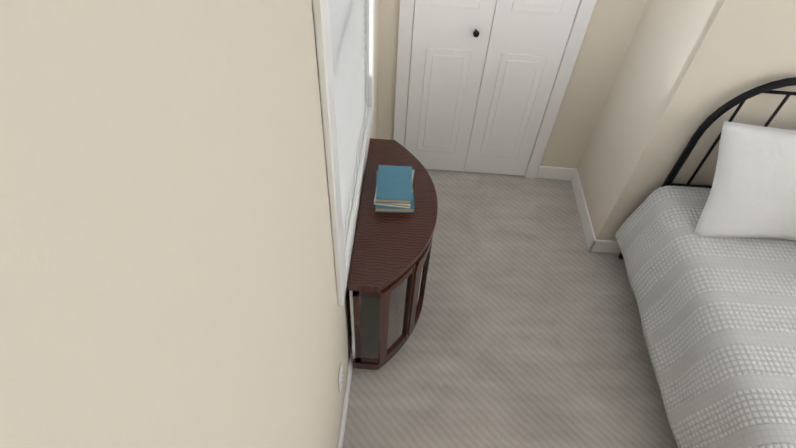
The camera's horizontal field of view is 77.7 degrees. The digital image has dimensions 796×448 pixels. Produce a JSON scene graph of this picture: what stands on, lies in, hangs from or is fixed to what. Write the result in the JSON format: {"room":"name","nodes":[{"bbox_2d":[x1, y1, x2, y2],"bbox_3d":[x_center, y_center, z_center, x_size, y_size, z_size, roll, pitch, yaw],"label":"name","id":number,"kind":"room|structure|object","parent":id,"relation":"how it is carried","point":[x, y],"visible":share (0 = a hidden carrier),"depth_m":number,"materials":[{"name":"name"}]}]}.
{"room":"bedroom","nodes":[
{"label":"bedroom","id":0,"kind":"room"},
{"bbox_2d":[0,0,378,447],"bbox_3d":[-0.249,0.016,1.189,0.140,2.440,3.520,4,48,0],"label":"wall","id":1,"kind":"structure","parent":0,"point":[167,273],"depth_m":0.39,"materials":[{"name":"paint"}]},
{"bbox_2d":[338,362,342,392],"bbox_3d":[-0.210,0.570,1.829,0.010,0.115,0.072,4,48,0],"label":"electrical outlet","id":2,"kind":"object","parent":1,"relation":"attached to","point":[340,379],"visible":1,"depth_m":1.80,"materials":[{"name":"white plastic"}]},
{"bbox_2d":[312,0,374,305],"bbox_3d":[-0.193,-0.595,1.439,0.156,1.380,1.070,4,48,0],"label":"window","id":3,"kind":"structure","parent":1,"relation":"in","point":[342,247],"depth_m":1.34,"materials":[{"name":"white"}]},
{"bbox_2d":[329,0,365,236],"bbox_3d":[-0.157,-0.592,1.439,0.052,1.190,0.876,4,48,0],"label":"window blinds","id":4,"kind":"object","parent":3,"relation":"attached to","point":[347,20],"visible":0.42,"depth_m":1.58,"materials":[{"name":"white plastic"}]},
{"bbox_2d":[337,341,352,447],"bbox_3d":[-0.228,0.838,2.026,0.014,0.100,3.350,4,48,0],"label":"baseboard","id":5,"kind":"structure","parent":1,"relation":"attached to","point":[350,366],"depth_m":2.07,"materials":[{"name":"white wood"}]},
{"bbox_2d":[343,169,677,447],"bbox_3d":[2.154,1.092,2.076,5.080,0.100,3.660,4,48,0],"label":"floor","id":6,"kind":"structure","parent":0,"point":[527,332],"depth_m":2.37,"materials":[{"name":"carpet"}]},
{"bbox_2d":[348,138,437,369],"bbox_3d":[-0.011,0.169,2.204,0.305,0.740,0.784,4,48,0],"label":"curio cabinet","id":7,"kind":"object","parent":6,"relation":"on","point":[388,275],"visible":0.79,"depth_m":1.89,"materials":[{"name":"brown wood"}]},
{"bbox_2d":[374,165,414,212],"bbox_3d":[-0.012,-0.143,1.945,0.164,0.060,0.220,4,48,0],"label":"books","id":8,"kind":"object","parent":7,"relation":"on","point":[394,192],"visible":1,"depth_m":1.90,"materials":[{"name":"blue paper"}]},
{"bbox_2d":[613,77,795,447],"bbox_3d":[1.931,0.645,1.616,1.724,1.161,2.155,4,48,0],"label":"bed","id":9,"kind":"object","parent":6,"relation":"on","point":[711,272],"visible":1,"depth_m":1.96,"materials":[{"name":"white fabric"}]},
{"bbox_2d":[377,0,647,175],"bbox_3d":[0.548,-1.192,2.307,1.260,2.440,0.140,4,48,0],"label":"wall","id":10,"kind":"structure","parent":0,"point":[610,30],"depth_m":2.63,"materials":[{"name":"paint"}]},
{"bbox_2d":[393,0,596,178],"bbox_3d":[0.465,-1.009,2.368,0.920,2.100,0.058,4,48,0],"label":"closet door","id":11,"kind":"structure","parent":10,"relation":"in","point":[527,41],"depth_m":2.65,"materials":[{"name":"white wood"}]},
{"bbox_2d":[577,0,795,240],"bbox_3d":[2.995,-0.794,2.100,3.680,2.440,0.720,4,48,0],"label":"wall","id":12,"kind":"structure","parent":0,"point":[687,68],"depth_m":2.12,"materials":[{"name":"paint"}]},
{"bbox_2d":[568,168,594,244],"bbox_3d":[1.097,-0.110,2.945,0.014,0.100,0.560,4,48,0],"label":"baseboard","id":13,"kind":"structure","parent":12,"relation":"attached to","point":[574,177],"depth_m":2.93,"materials":[{"name":"white wood"}]},
{"bbox_2d":[587,236,620,253],"bbox_3d":[2.844,0.249,2.731,3.554,0.100,0.014,4,48,0],"label":"baseboard","id":14,"kind":"structure","parent":12,"relation":"attached to","point":[594,244],"depth_m":2.74,"materials":[{"name":"white wood"}]}
]}

